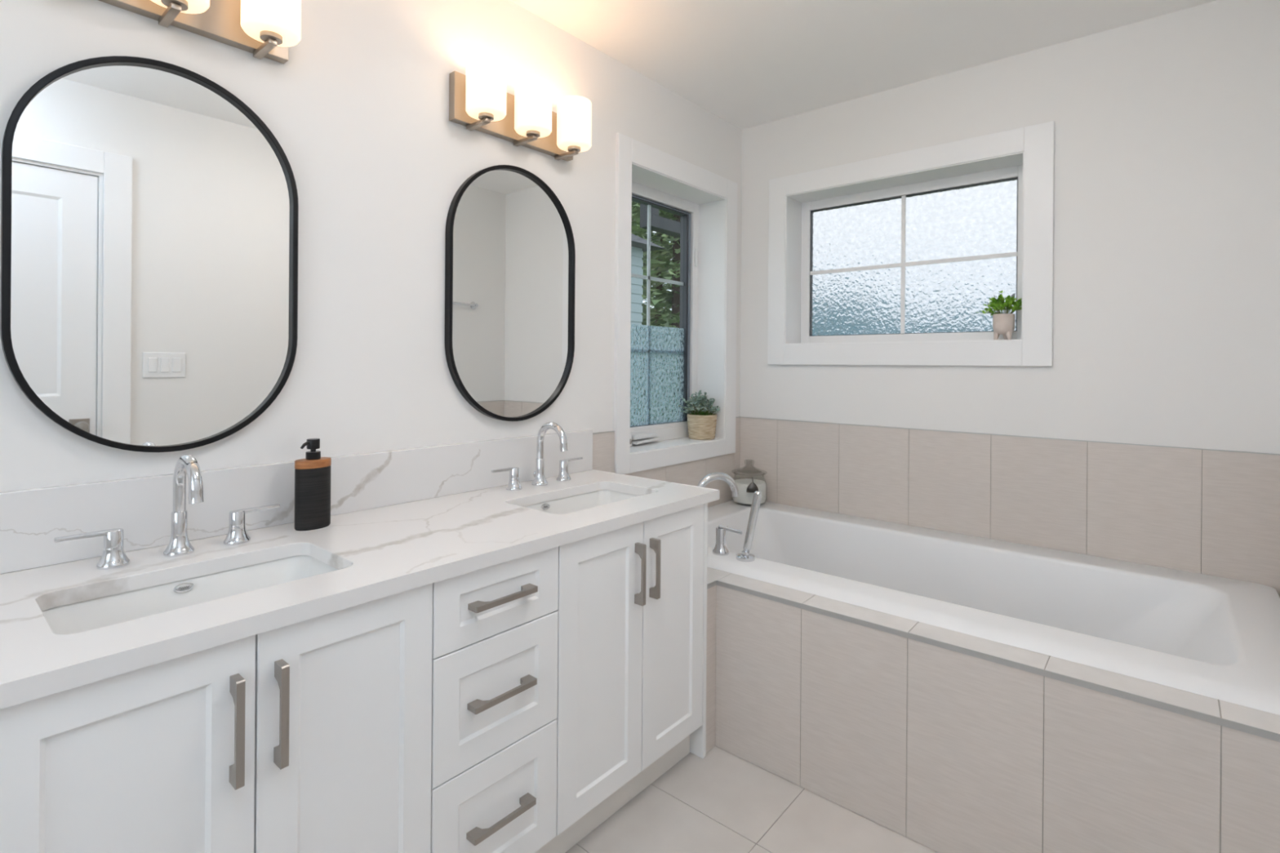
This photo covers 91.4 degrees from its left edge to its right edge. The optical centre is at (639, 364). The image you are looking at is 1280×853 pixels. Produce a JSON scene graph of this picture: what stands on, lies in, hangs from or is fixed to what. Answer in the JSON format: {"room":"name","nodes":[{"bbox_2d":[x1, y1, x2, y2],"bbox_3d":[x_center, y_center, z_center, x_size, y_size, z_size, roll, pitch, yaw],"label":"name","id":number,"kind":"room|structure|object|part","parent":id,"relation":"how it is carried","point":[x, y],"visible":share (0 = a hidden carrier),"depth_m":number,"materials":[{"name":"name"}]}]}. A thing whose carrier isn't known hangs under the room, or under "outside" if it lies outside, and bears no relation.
{"room":"bathroom","nodes":[
{"label":"bathroom","id":0,"kind":"room"},
{"bbox_2d":[0,0,742,507],"bbox_3d":[-0.795,0.007,1.748,0.180,2.403,4.177,0,0,40],"label":"wall","id":1,"kind":"structure","parent":0,"point":[357,109],"depth_m":1.73,"materials":[{"name":"white paint"}]},
{"bbox_2d":[0,56,298,452],"bbox_3d":[-1.013,-0.228,1.345,0.025,0.831,0.509,0,0,40],"label":"mirror","id":2,"kind":"object","parent":1,"relation":"attached to","point":[148,295],"visible":1,"depth_m":1.31,"materials":[{"name":"black metal"}]},
{"bbox_2d":[97,0,301,63],"bbox_3d":[-0.967,-0.811,1.290,0.159,0.177,0.485,0,0,40],"label":"vanity light","id":3,"kind":"object","parent":1,"relation":"attached to","point":[266,28],"visible":1,"depth_m":1.38,"materials":[{"name":"white glass"}]},
{"bbox_3d":[-0.982,-0.730,1.302,0.102,0.015,0.018,0,0,40],"label":"arm","id":4,"kind":"part","parent":3,"relation":"part of","materials":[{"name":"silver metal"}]},
{"bbox_3d":[-0.951,-0.822,1.277,0.118,0.154,0.118,0,0,40],"label":"lamp shade","id":5,"kind":"part","parent":3,"relation":"part of","materials":[{"name":"white glass"}]},
{"bbox_3d":[-0.865,-0.729,1.439,0.102,0.015,0.018,0,0,40],"label":"arm","id":6,"kind":"part","parent":3,"relation":"part of","materials":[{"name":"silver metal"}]},
{"bbox_3d":[-0.835,-0.821,1.414,0.118,0.154,0.118,0,0,40],"label":"lamp shade","id":7,"kind":"part","parent":3,"relation":"part of","materials":[{"name":"white glass"}]},
{"bbox_2d":[0,429,592,573],"bbox_3d":[-0.717,0.315,1.702,0.019,0.149,1.651,0,0,40],"label":"backsplash","id":8,"kind":"structure","parent":1,"relation":"attached to","point":[30,519],"depth_m":1.44,"materials":[{"name":"stone"}]},
{"bbox_2d":[444,164,575,421],"bbox_3d":[-0.409,-0.230,2.057,0.025,0.834,0.514,0,0,40],"label":"mirror","id":9,"kind":"object","parent":1,"relation":"attached to","point":[510,251],"visible":1,"depth_m":2.03,"materials":[{"name":"black metal"}]},
{"bbox_2d":[448,53,591,161],"bbox_3d":[-0.357,-0.806,2.009,0.159,0.177,0.485,0,0,40],"label":"vanity light","id":10,"kind":"object","parent":1,"relation":"attached to","point":[479,100],"visible":1,"depth_m":1.95,"materials":[{"name":"white glass"}]},
{"bbox_3d":[-0.488,-0.726,1.884,0.102,0.015,0.018,0,0,40],"label":"arm","id":11,"kind":"part","parent":10,"relation":"part of","materials":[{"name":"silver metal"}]},
{"bbox_3d":[-0.458,-0.819,1.859,0.118,0.154,0.118,0,0,40],"label":"lamp shade","id":12,"kind":"part","parent":10,"relation":"part of","materials":[{"name":"white glass"}]},
{"bbox_3d":[-0.372,-0.726,2.021,0.102,0.015,0.018,0,0,40],"label":"arm","id":13,"kind":"part","parent":10,"relation":"part of","materials":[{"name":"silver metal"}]},
{"bbox_3d":[-0.341,-0.818,1.996,0.118,0.154,0.118,0,0,40],"label":"lamp shade","id":14,"kind":"part","parent":10,"relation":"part of","materials":[{"name":"white glass"}]},
{"bbox_3d":[-0.255,-0.725,2.159,0.102,0.015,0.018,0,0,40],"label":"arm","id":15,"kind":"part","parent":10,"relation":"part of","materials":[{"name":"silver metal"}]},
{"bbox_3d":[-0.225,-0.817,2.133,0.118,0.154,0.118,0,0,40],"label":"lamp shade","id":16,"kind":"part","parent":10,"relation":"part of","materials":[{"name":"white glass"}]},
{"bbox_2d":[613,133,737,474],"bbox_3d":[0.113,-0.232,2.832,0.218,1.335,0.875,0,0,40],"label":"window","id":17,"kind":"structure","parent":1,"relation":"in","point":[655,367],"depth_m":2.94,"materials":[{"name":"white paint"}]},
{"bbox_2d":[631,204,683,325],"bbox_3d":[0.038,-0.229,2.885,0.008,1.014,0.533,0,0,40],"label":"grille","id":18,"kind":"object","parent":17,"relation":"attached to","point":[648,278],"depth_m":2.93,"materials":[{"name":"white"}]},
{"bbox_3d":[0.043,0.052,2.880,0.004,0.460,0.541,0,0,40],"label":"frosted glass","id":19,"kind":"part","parent":17,"relation":"part of","materials":[{"name":"clear glass"}]},
{"bbox_3d":[0.053,0.294,2.869,0.011,0.029,0.600,0,0,40],"label":"sash rail","id":20,"kind":"part","parent":17,"relation":"part of","materials":[{"name":"white plastic"}]},
{"bbox_3d":[0.040,-0.226,2.883,0.040,1.050,0.597,0,0,40],"label":"sash","id":21,"kind":"part","parent":17,"relation":"part of","materials":[{"name":"grey"}]},
{"bbox_3d":[0.051,-0.223,2.874,0.040,1.158,0.693,0,0,40],"label":"frame","id":22,"kind":"part","parent":17,"relation":"part of","materials":[{"name":"white plastic"}]},
{"bbox_2d":[678,390,719,439],"bbox_3d":[0.294,0.241,2.993,0.172,0.233,0.185,0,0,40],"label":"potted plant","id":23,"kind":"object","parent":17,"relation":"on","point":[701,425],"visible":1,"depth_m":2.96,"materials":[{"name":"green plant"}]},
{"bbox_2d":[687,413,716,439],"bbox_3d":[0.298,0.299,3.007,0.145,0.118,0.145,0,0,40],"label":"basket","id":24,"kind":"object","parent":23,"relation":"attached to","point":[701,426],"depth_m":2.95,"materials":[{"name":"beige wicker"}]},
{"bbox_2d":[564,746,938,852],"bbox_3d":[-0.022,1.264,1.085,2.230,0.100,4.177,0,0,40],"label":"floor","id":25,"kind":"structure","parent":0,"point":[720,802],"depth_m":1.66,"materials":[{"name":"tile"}]},
{"bbox_2d":[0,502,707,852],"bbox_3d":[-0.508,0.815,1.503,0.595,0.789,1.582,0,0,40],"label":"vanity cabinet","id":26,"kind":"object","parent":25,"relation":"on","point":[517,705],"visible":0.86,"depth_m":1.18,"materials":[{"name":"white wood"}]},
{"bbox_3d":[-0.710,0.762,0.867,0.020,0.683,0.306,0,0,40],"label":"door","id":27,"kind":"part","parent":26,"relation":"part of","materials":[{"name":"white paint"}]},
{"bbox_3d":[-0.610,0.555,0.945,0.030,0.161,0.012,0,0,40],"label":"handle","id":28,"kind":"part","parent":26,"relation":"part of","materials":[{"name":"silver metal"}]},
{"bbox_3d":[-0.570,0.555,0.992,0.030,0.161,0.012,0,0,40],"label":"handle","id":29,"kind":"part","parent":26,"relation":"part of","materials":[{"name":"silver metal"}]},
{"bbox_3d":[-0.510,0.763,1.102,0.020,0.683,0.305,0,0,40],"label":"door","id":30,"kind":"part","parent":26,"relation":"part of","materials":[{"name":"white paint"}]},
{"bbox_2d":[0,469,719,709],"bbox_3d":[-0.505,0.405,1.521,0.579,0.030,1.651,0,0,40],"label":"countertop","id":31,"kind":"structure","parent":26,"relation":"on","point":[375,553],"depth_m":1.20,"materials":[{"name":"stone"}]},
{"bbox_2d":[53,454,279,569],"bbox_3d":[-0.909,0.284,1.250,0.157,0.208,0.377,0,0,40],"label":"faucet","id":32,"kind":"object","parent":31,"relation":"on","point":[113,556],"visible":1,"depth_m":1.26,"materials":[{"name":"silver metal"}]},
{"bbox_3d":[-1.037,0.323,1.173,0.015,0.012,0.094,0,0,40],"label":"lever","id":33,"kind":"part","parent":32,"relation":"part of","materials":[{"name":"silver metal"}]},
{"bbox_3d":[-1.013,0.353,1.201,0.050,0.068,0.050,0,0,40],"label":"handle","id":34,"kind":"part","parent":32,"relation":"part of","materials":[{"name":"silver metal"}]},
{"bbox_3d":[-0.907,0.284,1.249,0.152,0.208,0.052,0,0,40],"label":"spout","id":35,"kind":"part","parent":32,"relation":"part of","materials":[{"name":"silver metal"}]},
{"bbox_3d":[-0.878,0.354,1.361,0.050,0.068,0.050,0,0,40],"label":"handle","id":36,"kind":"part","parent":32,"relation":"part of","materials":[{"name":"silver metal"}]},
{"bbox_3d":[-0.854,0.324,1.389,0.015,0.012,0.094,0,0,40],"label":"lever","id":37,"kind":"part","parent":32,"relation":"part of","materials":[{"name":"silver metal"}]},
{"bbox_2d":[42,555,337,634],"bbox_3d":[-0.785,0.486,1.133,0.292,0.135,0.482,0,0,40],"label":"sink","id":38,"kind":"object","parent":31,"relation":"in","point":[100,612],"visible":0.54,"depth_m":1.20,"materials":[{"name":"white ceramic"}]},
{"bbox_2d":[293,438,331,530],"bbox_3d":[-0.780,0.283,1.489,0.053,0.211,0.081,0,0,40],"label":"soap dispenser","id":39,"kind":"object","parent":31,"relation":"on","point":[313,473],"visible":1,"depth_m":1.47,"materials":[{"name":"black plastic"}]},
{"bbox_2d":[293,466,331,530],"bbox_3d":[-0.780,0.317,1.489,0.053,0.144,0.080,0,0,40],"label":"bottle","id":40,"kind":"object","parent":39,"relation":"attached to","point":[312,483],"depth_m":1.46,"materials":[{"name":"black plastic"}]},
{"bbox_2d":[491,422,582,491],"bbox_3d":[-0.289,0.288,2.001,0.157,0.208,0.377,0,0,40],"label":"faucet","id":41,"kind":"object","parent":31,"relation":"on","point":[540,480],"visible":1,"depth_m":2.01,"materials":[{"name":"silver metal"}]},
{"bbox_3d":[-0.417,0.327,1.923,0.015,0.012,0.094,0,0,40],"label":"lever","id":42,"kind":"part","parent":41,"relation":"part of","materials":[{"name":"silver metal"}]},
{"bbox_3d":[-0.393,0.358,1.952,0.050,0.068,0.050,0,0,40],"label":"handle","id":43,"kind":"part","parent":41,"relation":"part of","materials":[{"name":"silver metal"}]},
{"bbox_3d":[-0.287,0.288,1.999,0.152,0.208,0.052,0,0,40],"label":"spout","id":44,"kind":"part","parent":41,"relation":"part of","materials":[{"name":"silver metal"}]},
{"bbox_3d":[-0.258,0.358,2.111,0.050,0.068,0.050,0,0,40],"label":"handle","id":45,"kind":"part","parent":41,"relation":"part of","materials":[{"name":"silver metal"}]},
{"bbox_3d":[-0.234,0.328,2.139,0.015,0.012,0.094,0,0,40],"label":"lever","id":46,"kind":"part","parent":41,"relation":"part of","materials":[{"name":"silver metal"}]},
{"bbox_2d":[523,489,640,514],"bbox_3d":[-0.165,0.490,1.869,0.290,0.135,0.478,0,0,40],"label":"sink","id":47,"kind":"object","parent":31,"relation":"in","point":[576,503],"visible":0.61,"depth_m":2.02,"materials":[{"name":"white ceramic"}]},
{"bbox_3d":[-0.306,0.968,1.344,0.020,0.274,0.324,0,0,40],"label":"drawer","id":48,"kind":"part","parent":26,"relation":"part of","materials":[{"name":"white paint"}]},
{"bbox_3d":[-0.304,0.703,1.344,0.020,0.250,0.324,0,0,40],"label":"drawer","id":49,"kind":"part","parent":26,"relation":"part of","materials":[{"name":"white paint"}]},
{"bbox_3d":[-0.303,0.499,1.344,0.020,0.151,0.324,0,0,40],"label":"drawer","id":50,"kind":"part","parent":26,"relation":"part of","materials":[{"name":"white paint"}]},
{"bbox_3d":[-0.292,0.968,1.331,0.030,0.012,0.161,0,0,40],"label":"handle","id":51,"kind":"part","parent":26,"relation":"part of","materials":[{"name":"silver metal"}]},
{"bbox_3d":[-0.290,0.702,1.331,0.030,0.012,0.161,0,0,40],"label":"handle","id":52,"kind":"part","parent":26,"relation":"part of","materials":[{"name":"silver metal"}]},
{"bbox_3d":[-0.289,0.497,1.331,0.030,0.012,0.161,0,0,40],"label":"handle","id":53,"kind":"part","parent":26,"relation":"part of","materials":[{"name":"silver metal"}]},
{"bbox_3d":[-0.099,0.766,1.587,0.020,0.683,0.306,0,0,40],"label":"door","id":54,"kind":"part","parent":26,"relation":"part of","materials":[{"name":"white paint"}]},
{"bbox_3d":[0.001,0.559,1.664,0.030,0.161,0.012,0,0,40],"label":"handle","id":55,"kind":"part","parent":26,"relation":"part of","materials":[{"name":"silver metal"}]},
{"bbox_3d":[0.041,0.560,1.712,0.030,0.161,0.012,0,0,40],"label":"handle","id":56,"kind":"part","parent":26,"relation":"part of","materials":[{"name":"silver metal"}]},
{"bbox_3d":[0.095,0.767,1.815,0.020,0.683,0.288,0,0,40],"label":"door","id":57,"kind":"part","parent":26,"relation":"part of","materials":[{"name":"white paint"}]},
{"bbox_3d":[-0.013,0.818,2.110,0.565,0.789,0.016,0,0,40],"label":"panel","id":58,"kind":"part","parent":26,"relation":"part of","materials":[{"name":"white paint"}]},
{"bbox_2d":[706,566,1279,852],"bbox_3d":[0.574,0.954,1.746,1.922,0.527,0.186,0,0,40],"label":"tub surround","id":59,"kind":"object","parent":25,"relation":"on","point":[946,740],"visible":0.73,"depth_m":1.51,"materials":[{"name":"beige tile"}]},
{"bbox_2d":[706,499,1279,715],"bbox_3d":[0.915,0.882,2.164,1.898,0.422,0.961,0,0,40],"label":"bathtub","id":60,"kind":"object","parent":59,"relation":"on","point":[1218,637],"visible":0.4,"depth_m":2.03,"materials":[{"name":"white ceramic"}]},
{"bbox_2d":[697,472,738,497],"bbox_3d":[0.270,0.531,2.277,0.205,0.271,0.058,0,0,-16],"label":"tub spout","id":61,"kind":"object","parent":60,"relation":"on","point":[708,478],"visible":0.42,"depth_m":2.28,"materials":[{"name":"silver metal"}]},
{"bbox_2d":[712,524,742,555],"bbox_3d":[0.308,0.617,2.185,0.118,0.099,0.059,0,0,40],"label":"tub valve","id":62,"kind":"object","parent":60,"relation":"on","point":[720,548],"visible":1,"depth_m":2.19,"materials":[{"name":"silver metal"}]},
{"bbox_3d":[0.315,0.576,2.175,0.095,0.016,0.015,0,0,44],"label":"lever","id":63,"kind":"part","parent":62,"relation":"part of","materials":[{"name":"silver metal"}]},
{"bbox_2d":[736,490,761,561],"bbox_3d":[0.372,0.549,2.131,0.089,0.237,0.065,0,0,40],"label":"shower","id":64,"kind":"object","parent":60,"relation":"on","point":[744,556],"visible":1,"depth_m":2.12,"materials":[{"name":"silver metal"}]},
{"bbox_2d":[732,464,767,506],"bbox_3d":[0.525,0.563,2.998,0.170,0.208,0.170,0,0,40],"label":"glass jar","id":65,"kind":"object","parent":60,"relation":"on","point":[752,464],"visible":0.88,"depth_m":2.98,"materials":[{"name":"clear glass"}]},
{"bbox_2d":[732,478,765,504],"bbox_3d":[0.524,0.610,2.998,0.159,0.099,0.159,0,0,40],"label":"salt","id":66,"kind":"object","parent":65,"relation":"in","point":[744,497],"visible":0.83,"depth_m":2.94,"materials":[{"name":"white"}]},
{"bbox_2d":[746,476,758,493],"bbox_3d":[0.525,0.560,2.903,0.056,0.070,0.020,0,0,0],"label":"scoop","id":67,"kind":"object","parent":65,"relation":"hanging from","point":[752,487],"visible":0.9,"depth_m":2.90,"materials":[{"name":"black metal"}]},
{"bbox_2d":[746,482,758,493],"bbox_3d":[0.525,0.573,2.900,0.056,0.045,0.014,0,0,-3],"label":"bowl","id":68,"kind":"object","parent":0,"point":[752,487],"depth_m":2.90,"materials":[{"name":"silver metal"}]},
{"bbox_2d":[509,0,1217,129],"bbox_3d":[-0.004,-1.238,1.084,2.230,0.100,4.177,0,0,40],"label":"ceiling","id":69,"kind":"structure","parent":0,"point":[748,64],"depth_m":2.26,"materials":[{"name":"white paint"}]},
{"bbox_2d":[739,0,1279,596],"bbox_3d":[1.299,0.022,2.592,1.940,2.403,0.180,0,0,40],"label":"wall","id":70,"kind":"structure","parent":0,"point":[1150,436],"depth_m":2.20,"materials":[{"name":"white paint"}]},
{"bbox_2d":[767,120,1054,366],"bbox_3d":[1.133,-0.445,2.740,1.165,0.899,0.203,0,0,40],"label":"window","id":71,"kind":"structure","parent":70,"relation":"in","point":[895,259],"depth_m":2.71,"materials":[{"name":"white paint"}]},
{"bbox_3d":[1.185,-0.447,2.803,0.974,0.703,0.040,0,0,40],"label":"frame","id":72,"kind":"part","parent":71,"relation":"part of","materials":[{"name":"white plastic"}]},
{"bbox_2d":[809,195,1017,333],"bbox_3d":[1.178,-0.446,2.794,0.885,0.616,0.007,0,0,40],"label":"grille","id":73,"kind":"object","parent":71,"relation":"attached to","point":[879,264],"depth_m":2.78,"materials":[{"name":"white plastic"}]},
{"bbox_3d":[1.182,-0.444,2.799,0.881,0.612,0.004,0,0,40],"label":"frosted glass","id":74,"kind":"part","parent":71,"relation":"part of","materials":[{"name":"clear glass"}]},
{"bbox_2d":[977,290,1022,339],"bbox_3d":[1.423,-0.193,2.464,0.164,0.198,0.134,0,0,40],"label":"potted plant","id":75,"kind":"object","parent":71,"relation":"on","point":[1003,324],"visible":0.98,"depth_m":2.43,"materials":[{"name":"green plant"}]},
{"bbox_3d":[1.432,-0.158,2.456,0.076,0.078,0.076,0,0,40],"label":"pot","id":76,"kind":"part","parent":75,"relation":"part of","materials":[{"name":"ceramic"}]},
{"label":"outside","id":77,"kind":"structure","parent":0,"visible":0},
{"bbox_3d":[-3.010,1.933,22.215,90.000,0.300,90.000,0,0,40],"label":"ground","id":78,"kind":"structure","parent":77,"visible":0},
{"bbox_2d":[631,233,665,324],"bbox_3d":[-3.353,-0.715,10.083,5.600,5.000,5.050,0,0,40],"label":"house","id":79,"kind":"structure","parent":78,"relation":"on","point":[638,245],"depth_m":10.08,"materials":[{"name":"grey wood"}]},
{"bbox_2d":[631,203,664,324],"bbox_3d":[-0.540,-2.900,26.001,5.104,9.399,5.256,0,0,-34],"label":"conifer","id":80,"kind":"object","parent":78,"relation":"on","point":[633,220],"visible":0.02,"depth_m":26.10,"materials":[{"name":"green plant"}]},
{"bbox_2d":[631,200,673,324],"bbox_3d":[0.604,-2.675,19.514,4.872,8.972,5.018,0,0,40],"label":"conifer","id":81,"kind":"object","parent":78,"relation":"on","point":[658,238],"visible":0.03,"depth_m":19.38,"materials":[{"name":"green plant"}]},
{"bbox_2d":[631,201,680,328],"bbox_3d":[0.781,-2.457,12.799,4.640,8.545,4.779,0,0,40],"label":"tree","id":82,"kind":"object","parent":78,"relation":"on","point":[672,299],"visible":0.09,"depth_m":12.64,"materials":[{"name":"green plant"}]},
{"bbox_2d":[640,204,680,238],"bbox_3d":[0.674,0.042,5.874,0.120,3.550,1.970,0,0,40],"label":"pergola","id":83,"kind":"object","parent":78,"relation":"on","point":[660,224],"visible":0.19,"depth_m":5.18,"materials":[{"name":"grey"}]},
{"bbox_3d":[0.080,-1.482,5.160,0.120,0.509,0.100,0,0,40],"label":"post","id":84,"kind":"part","parent":83,"relation":"part of","materials":[{"name":"grey"}]}
]}

